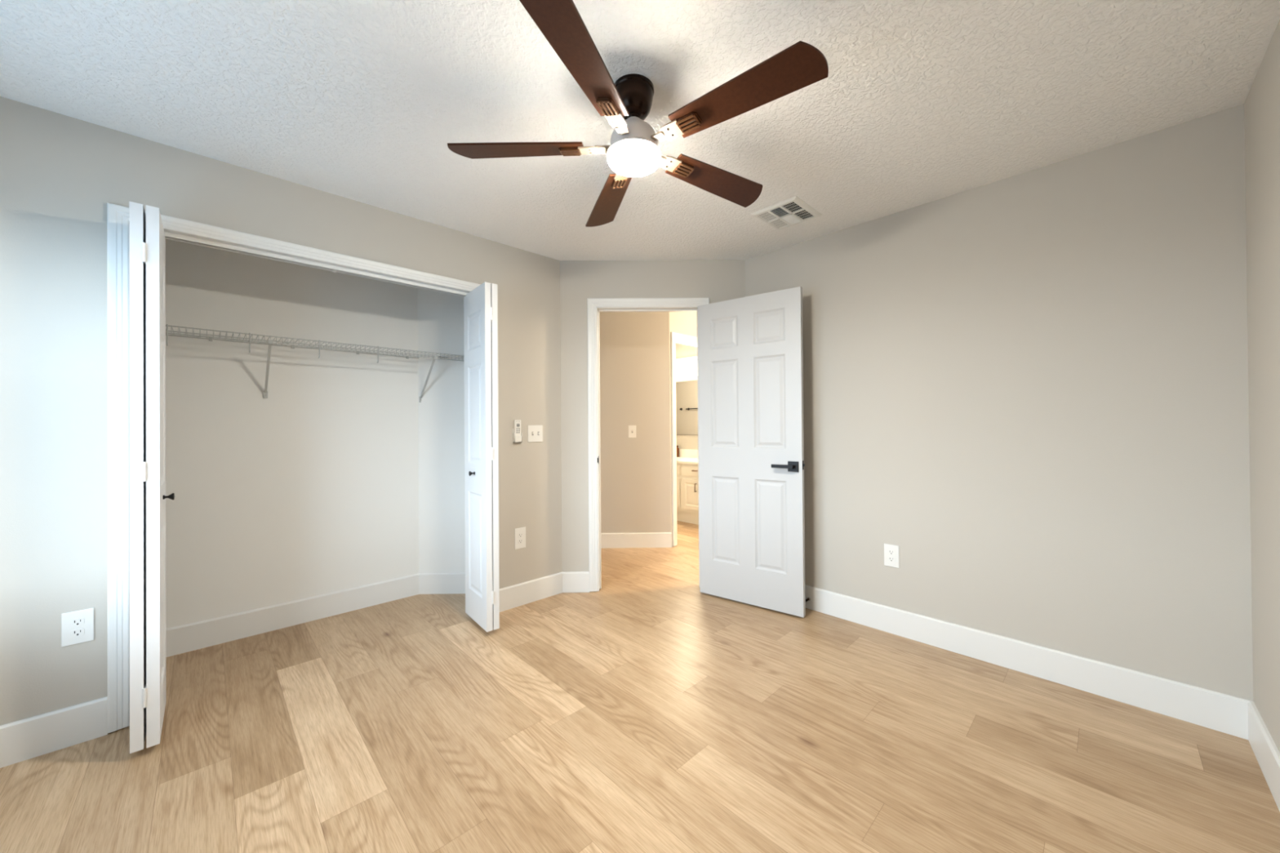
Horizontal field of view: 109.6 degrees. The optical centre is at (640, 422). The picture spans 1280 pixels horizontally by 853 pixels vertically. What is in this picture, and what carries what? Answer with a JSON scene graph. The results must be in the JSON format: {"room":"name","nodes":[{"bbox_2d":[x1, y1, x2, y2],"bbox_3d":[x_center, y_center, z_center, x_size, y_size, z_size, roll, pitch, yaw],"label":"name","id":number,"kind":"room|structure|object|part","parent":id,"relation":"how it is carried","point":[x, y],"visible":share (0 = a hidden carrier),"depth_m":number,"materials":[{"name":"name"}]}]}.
{"room":"empty bedroom","nodes":[
{"label":"empty bedroom","id":0,"kind":"room"},
{"bbox_2d":[0,96,561,728],"bbox_3d":[-1.633,0.024,2.396,2.800,2.440,0.115,0,0,-44],"label":"wall","id":1,"kind":"structure","parent":0,"point":[60,174],"depth_m":1.79,"materials":[{"name":"grey paint"}]},
{"bbox_2d":[0,696,107,768],"bbox_3d":[-2.320,1.171,1.630,0.515,0.147,0.015,0,0,-44],"label":"baseboard","id":2,"kind":"structure","parent":1,"relation":"attached to","point":[28,738],"depth_m":1.71,"materials":[{"name":"white wood"}]},
{"bbox_2d":[61,608,93,647],"bbox_3d":[-2.194,0.796,1.760,0.080,0.128,0.008,0,0,-44],"label":"power outlet","id":3,"kind":"object","parent":1,"relation":"attached to","point":[77,626],"visible":1,"depth_m":1.76,"materials":[{"name":"white plastic"}]},
{"bbox_2d":[71,628,84,636],"bbox_3d":[-2.192,0.817,1.758,0.034,0.032,0.002,0,0,-44],"label":"receptacle","id":4,"kind":"object","parent":3,"relation":"attached to","point":[74,632],"depth_m":1.76,"materials":[{"name":"white plastic"}]},
{"bbox_2d":[71,617,84,626],"bbox_3d":[-2.193,0.776,1.758,0.034,0.032,0.002,0,0,-44],"label":"receptacle","id":5,"kind":"object","parent":3,"relation":"attached to","point":[74,621],"depth_m":1.76,"materials":[{"name":"white plastic"}]},
{"bbox_2d":[106,202,480,733],"bbox_3d":[-1.597,0.177,2.416,1.620,2.127,0.134,0,0,-44],"label":"trim","id":6,"kind":"structure","parent":1,"relation":"attached to","point":[117,216],"depth_m":1.84,"materials":[{"name":"white wood"}]},
{"bbox_2d":[164,231,467,297],"bbox_3d":[-1.602,-0.817,2.420,1.494,0.026,0.034,0,0,-44],"label":"door track","id":7,"kind":"object","parent":1,"relation":"attached to","point":[170,236],"visible":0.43,"depth_m":2.29,"materials":[{"name":"white metal"}]},
{"bbox_2d":[128,201,174,753],"bbox_3d":[-1.963,0.198,1.825,0.110,2.030,0.372,0,0,-44],"label":"door","id":8,"kind":"structure","parent":7,"relation":"hanging from","point":[147,240],"depth_m":1.69,"materials":[{"name":"white wood"}]},
{"bbox_3d":[-1.937,0.303,1.854,0.034,0.029,0.029,0,0,-44],"label":"knob","id":9,"kind":"part","parent":8,"relation":"part of","materials":[{"name":"black metal"}]},
{"bbox_2d":[463,281,499,631],"bbox_3d":[-0.994,0.197,2.767,0.108,2.030,0.372,0,0,-40],"label":"door","id":10,"kind":"structure","parent":7,"relation":"hanging from","point":[480,304],"depth_m":2.67,"materials":[{"name":"white wood"}]},
{"bbox_2d":[512,428,522,443],"bbox_3d":[-0.836,0.086,3.065,0.058,0.097,0.026,0,0,-44],"label":"remote holder","id":11,"kind":"object","parent":1,"relation":"attached to","point":[516,439],"visible":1,"depth_m":3.05,"materials":[{"name":"white plastic"}]},
{"bbox_2d":[513,419,520,435],"bbox_3d":[-0.834,0.053,3.064,0.048,0.148,0.021,0,0,-44],"label":"remote control","id":12,"kind":"object","parent":11,"relation":"in","point":[517,423],"visible":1,"depth_m":3.06,"materials":[{"name":"white plastic"}]},
{"bbox_2d":[514,526,525,549],"bbox_3d":[-0.820,0.787,3.083,0.082,0.142,0.008,0,0,-44],"label":"power outlet","id":13,"kind":"object","parent":1,"relation":"attached to","point":[519,533],"visible":1,"depth_m":3.08,"materials":[{"name":"white plastic"}]},
{"bbox_2d":[498,572,562,612],"bbox_3d":[-0.769,1.169,3.123,0.550,0.147,0.015,0,0,-44],"label":"baseboard","id":14,"kind":"structure","parent":1,"relation":"attached to","point":[511,597],"depth_m":3.12,"materials":[{"name":"white wood"}]},
{"bbox_2d":[527,425,542,442],"bbox_3d":[-0.734,0.074,3.167,0.117,0.117,0.020,0,0,-44],"label":"light switch","id":15,"kind":"object","parent":1,"relation":"attached to","point":[535,432],"visible":1,"depth_m":3.17,"materials":[{"name":"white plastic"}]},
{"bbox_2d":[165,239,418,628],"bbox_3d":[-2.298,0.031,2.754,1.939,2.440,0.115,0,0,-44],"label":"wall","id":16,"kind":"structure","parent":0,"point":[309,488],"depth_m":2.77,"materials":[{"name":"white paint"}]},
{"bbox_2d":[165,573,418,657],"bbox_3d":[-2.239,1.177,2.705,1.724,0.147,0.015,0,0,-44],"label":"baseboard","id":17,"kind":"structure","parent":16,"relation":"attached to","point":[184,638],"depth_m":2.75,"materials":[{"name":"white wood"}]},
{"bbox_2d":[165,324,463,402],"bbox_3d":[-2.030,-0.319,2.717,2.037,0.336,0.317,0,0,-44],"label":"wire shelf","id":18,"kind":"object","parent":16,"relation":"attached to","point":[270,343],"visible":0.77,"depth_m":2.66,"materials":[{"name":"grey metal"}]},
{"bbox_3d":[-2.031,-0.461,2.718,2.037,0.043,0.302,0,0,-44],"label":"support rod","id":19,"kind":"part","parent":18,"relation":"part of","materials":[{"name":"grey metal"}]},
{"bbox_2d":[417,260,745,591],"bbox_3d":[-0.449,0.021,3.384,2.566,2.440,0.116,0,0,-1],"label":"wall","id":20,"kind":"structure","parent":0,"point":[718,281],"depth_m":3.32,"materials":[{"name":"grey paint"}]},
{"bbox_2d":[418,573,465,594],"bbox_3d":[-1.183,1.173,3.305,0.879,0.147,0.015,0,0,-1],"label":"baseboard","id":21,"kind":"structure","parent":20,"relation":"attached to","point":[428,583],"depth_m":3.30,"materials":[{"name":"white wood"}]},
{"bbox_2d":[562,571,589,592],"bbox_3d":[-0.475,1.167,3.312,0.201,0.147,0.015,0,0,-1],"label":"baseboard","id":22,"kind":"structure","parent":20,"relation":"attached to","point":[572,581],"depth_m":3.31,"materials":[{"name":"white wood"}]},
{"bbox_2d":[586,297,709,591],"bbox_3d":[0.067,0.157,3.381,0.900,2.153,0.138,0,0,-1],"label":"trim","id":23,"kind":"structure","parent":20,"relation":"attached to","point":[594,305],"depth_m":3.32,"materials":[{"name":"white wood"}]},
{"bbox_2d":[697,286,805,617],"bbox_3d":[0.719,0.182,3.045,0.757,2.068,0.143,-1,0,34],"label":"door","id":24,"kind":"structure","parent":20,"relation":"in","point":[750,357],"depth_m":3.01,"materials":[{"name":"white painted wood"},{"name":"black metal"}]},
{"bbox_3d":[0.915,0.276,2.861,0.160,0.066,0.050,-1,0,37],"label":"handle","id":25,"kind":"part","parent":24,"relation":"part of","materials":[{"name":"black metal"}]},
{"bbox_2d":[599,311,671,533],"bbox_3d":[-0.799,0.031,4.574,2.196,2.440,0.116,0,0,0],"label":"wall","id":26,"kind":"structure","parent":0,"point":[635,374],"depth_m":4.52,"materials":[{"name":"grey paint"}]},
{"bbox_2d":[628,425,635,437],"bbox_3d":[-0.080,0.085,4.515,0.078,0.122,0.020,0,0,-1],"label":"light switch","id":27,"kind":"object","parent":26,"relation":"attached to","point":[632,428],"visible":1,"depth_m":4.52,"materials":[{"name":"white plastic"}]},
{"bbox_2d":[600,532,671,548],"bbox_3d":[-0.787,1.177,4.502,2.201,0.147,0.015,0,0,0],"label":"baseboard","id":28,"kind":"structure","parent":26,"relation":"attached to","point":[646,540],"depth_m":4.50,"materials":[{"name":"white wood"}]},
{"bbox_2d":[0,520,1279,852],"bbox_3d":[-0.572,1.243,3.528,6.188,0.001,6.900,0,0,-44],"label":"floor","id":29,"kind":"structure","parent":0,"point":[647,711],"depth_m":1.69,"materials":[{"name":"brown wood"}]},
{"bbox_2d":[676,462,698,524],"bbox_3d":[0.627,0.877,5.923,0.599,0.742,1.240,0,0,-44],"label":"vanity cabinet","id":30,"kind":"object","parent":29,"relation":"on","point":[687,500],"visible":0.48,"depth_m":5.60,"materials":[{"name":"white wood"}]},
{"bbox_3d":[0.372,0.598,5.818,0.018,0.113,0.364,0,0,-44],"label":"drawer","id":31,"kind":"part","parent":30,"relation":"part of","materials":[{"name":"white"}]},
{"bbox_3d":[0.374,0.882,5.816,0.018,0.370,0.364,0,0,-44],"label":"cabinet door","id":32,"kind":"part","parent":30,"relation":"part of","materials":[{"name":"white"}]},
{"bbox_2d":[676,448,697,464],"bbox_3d":[0.629,0.436,5.930,0.589,0.140,1.280,0,0,-44],"label":"countertop","id":33,"kind":"structure","parent":30,"relation":"on","point":[686,455],"depth_m":6.19,"materials":[{"name":"white stone"}]},
{"bbox_2d":[676,445,679,457],"bbox_3d":[0.520,0.398,6.390,0.058,0.162,0.058,0,0,-44],"label":"soap bottle","id":34,"kind":"object","parent":33,"relation":"on","point":[677,448],"visible":0.61,"depth_m":6.36,"materials":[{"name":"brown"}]},
{"bbox_3d":[0.657,0.594,5.521,0.018,0.113,0.364,0,0,-44],"label":"drawer","id":35,"kind":"part","parent":30,"relation":"part of","materials":[{"name":"white wood"}]},
{"bbox_3d":[0.659,0.878,5.519,0.018,0.370,0.364,0,0,-44],"label":"cabinet door","id":36,"kind":"part","parent":30,"relation":"part of","materials":[{"name":"white wood"}]},
{"bbox_2d":[0,0,1279,260],"bbox_3d":[-0.580,-1.247,3.484,6.200,0.100,7.000,0,0,-44],"label":"ceiling","id":37,"kind":"structure","parent":0,"point":[919,102],"depth_m":1.64,"materials":[{"name":"white paint"}]},
{"bbox_2d":[447,0,828,226],"bbox_3d":[0.015,-1.073,1.649,1.255,0.280,1.268,0,0,-44],"label":"ceiling fan","id":38,"kind":"object","parent":37,"relation":"hanging from","point":[633,150],"visible":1,"depth_m":1.49,"materials":[{"name":"brown wood"}]},
{"bbox_3d":[-0.446,-0.999,1.657,0.485,0.036,0.132,0,0,0],"label":"blade","id":39,"kind":"part","parent":38,"relation":"part of","materials":[{"name":"brown wood"}]},
{"bbox_3d":[-0.170,-1.003,1.243,0.132,0.036,0.485,-1,0,18],"label":"blade","id":40,"kind":"part","parent":38,"relation":"part of","materials":[{"name":"brown wood"}]},
{"bbox_3d":[-0.163,-0.994,1.645,0.120,0.019,0.060,0,0,2],"label":"blade arm","id":41,"kind":"part","parent":38,"relation":"part of","materials":[{"name":"silver metal"}]},
{"bbox_3d":[-0.138,-0.999,2.047,0.132,0.036,0.485,0,0,-18],"label":"blade","id":42,"kind":"part","parent":38,"relation":"part of","materials":[{"name":"brown wood"}]},
{"bbox_3d":[-0.071,-0.995,1.508,0.060,0.019,0.120,-1,0,20],"label":"blade arm","id":43,"kind":"part","parent":38,"relation":"part of","materials":[{"name":"white metal"}]},
{"bbox_3d":[-0.062,-0.994,1.774,0.060,0.019,0.120,0,0,-16],"label":"blade arm","id":44,"kind":"part","parent":38,"relation":"part of","materials":[{"name":"white metal"}]},
{"bbox_3d":[-0.023,-0.951,1.640,0.192,0.036,0.192,0,0,-44],"label":"lamp shade","id":45,"kind":"part","parent":38,"relation":"part of","materials":[{"name":"white glass"}]},
{"bbox_3d":[0.087,-0.996,1.554,0.120,0.019,0.060,-1,0,38],"label":"blade arm","id":46,"kind":"part","parent":38,"relation":"part of","materials":[{"name":"white metal"}]},
{"bbox_3d":[0.093,-0.995,1.718,0.120,0.019,0.060,0,0,-34],"label":"blade arm","id":47,"kind":"part","parent":38,"relation":"part of","materials":[{"name":"white metal"}]},
{"bbox_3d":[0.329,-1.003,1.875,0.485,0.036,0.132,0,0,-36],"label":"blade","id":48,"kind":"part","parent":38,"relation":"part of","materials":[{"name":"brown wood"}]},
{"bbox_3d":[0.309,-1.006,1.378,0.485,0.036,0.132,-1,0,36],"label":"blade","id":49,"kind":"part","parent":38,"relation":"part of","materials":[{"name":"brown wood"}]},
{"bbox_2d":[751,195,822,230],"bbox_3d":[0.850,-1.207,2.623,0.314,0.012,0.278,0,0,-44],"label":"ceiling vent","id":50,"kind":"object","parent":37,"relation":"in","point":[793,211],"visible":1,"depth_m":2.60,"materials":[{"name":"white metal"}]},
{"bbox_2d":[669,311,697,546],"bbox_3d":[0.843,0.022,5.128,1.622,2.440,0.115,0,0,-44],"label":"wall","id":51,"kind":"structure","parent":0,"point":[681,322],"depth_m":4.62,"materials":[{"name":"grey paint"}]},
{"bbox_2d":[671,332,697,546],"bbox_3d":[0.587,0.162,4.870,0.858,2.153,0.138,0,0,-44],"label":"trim","id":52,"kind":"structure","parent":51,"relation":"attached to","point":[677,338],"depth_m":4.54,"materials":[{"name":"white wood"}]},
{"bbox_2d":[675,342,697,449],"bbox_3d":[0.260,0.036,6.821,0.115,2.440,3.133,0,0,-44],"label":"wall","id":53,"kind":"structure","parent":0,"point":[683,442],"depth_m":6.34,"materials":[{"name":"grey paint"}]},
{"bbox_2d":[675,355,697,378],"bbox_3d":[0.778,-0.777,6.104,0.130,0.280,1.100,0,0,-44],"label":"vanity light","id":54,"kind":"object","parent":53,"relation":"attached to","point":[685,366],"visible":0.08,"depth_m":6.20,"materials":[{"name":"white glass"}]},
{"bbox_3d":[0.815,-0.882,6.141,0.025,0.070,1.100,0,0,-44],"label":"plate","id":55,"kind":"part","parent":54,"relation":"part of","materials":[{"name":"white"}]},
{"bbox_2d":[675,379,697,435],"bbox_3d":[0.833,-0.212,6.135,0.010,0.761,1.200,0,0,-44],"label":"wall mirror","id":56,"kind":"object","parent":53,"relation":"attached to","point":[686,402],"visible":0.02,"depth_m":6.32,"materials":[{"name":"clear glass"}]},
{"bbox_2d":[679,448,697,457],"bbox_3d":[0.835,0.421,6.128,0.018,0.110,1.280,0,0,-44],"label":"backsplash","id":57,"kind":"structure","parent":53,"relation":"attached to","point":[682,452],"depth_m":6.29,"materials":[{"name":"white"}]},
{"bbox_2d":[745,103,1253,701],"bbox_3d":[1.641,0.000,2.533,0.115,2.440,2.348,0,0,-44],"label":"wall","id":58,"kind":"structure","parent":0,"point":[1031,387],"depth_m":2.13,"materials":[{"name":"grey paint"}]},
{"bbox_2d":[884,543,899,568],"bbox_3d":[1.463,0.774,2.630,0.008,0.128,0.080,0,0,-44],"label":"power outlet","id":59,"kind":"object","parent":58,"relation":"attached to","point":[891,556],"visible":1,"depth_m":2.63,"materials":[{"name":"white plastic"}]},
{"bbox_2d":[888,556,894,562],"bbox_3d":[1.462,0.794,2.628,0.002,0.032,0.034,0,0,-44],"label":"receptacle","id":60,"kind":"object","parent":59,"relation":"attached to","point":[891,559],"depth_m":2.63,"materials":[{"name":"white plastic"}]},
{"bbox_2d":[888,549,894,555],"bbox_3d":[1.461,0.753,2.628,0.002,0.032,0.034,0,0,-44],"label":"receptacle","id":61,"kind":"object","parent":59,"relation":"attached to","point":[891,552],"depth_m":2.63,"materials":[{"name":"white plastic"}]},
{"bbox_2d":[804,584,1251,739],"bbox_3d":[1.563,1.147,2.523,0.015,0.147,2.233,0,0,-44],"label":"baseboard","id":62,"kind":"structure","parent":58,"relation":"attached to","point":[1215,710],"depth_m":2.12,"materials":[{"name":"white wood"}]},
{"bbox_2d":[1244,19,1279,751],"bbox_3d":[1.006,-0.008,0.373,3.796,2.440,0.115,0,0,-44],"label":"wall","id":63,"kind":"structure","parent":0,"point":[1262,102],"depth_m":1.55,"materials":[{"name":"grey paint"}]},
{"bbox_2d":[1247,701,1279,811],"bbox_3d":[1.011,1.139,0.453,3.681,0.147,0.015,0,0,-44],"label":"baseboard","id":64,"kind":"structure","parent":63,"relation":"attached to","point":[1267,754],"depth_m":1.54,"materials":[{"name":"white wood"}]}
]}

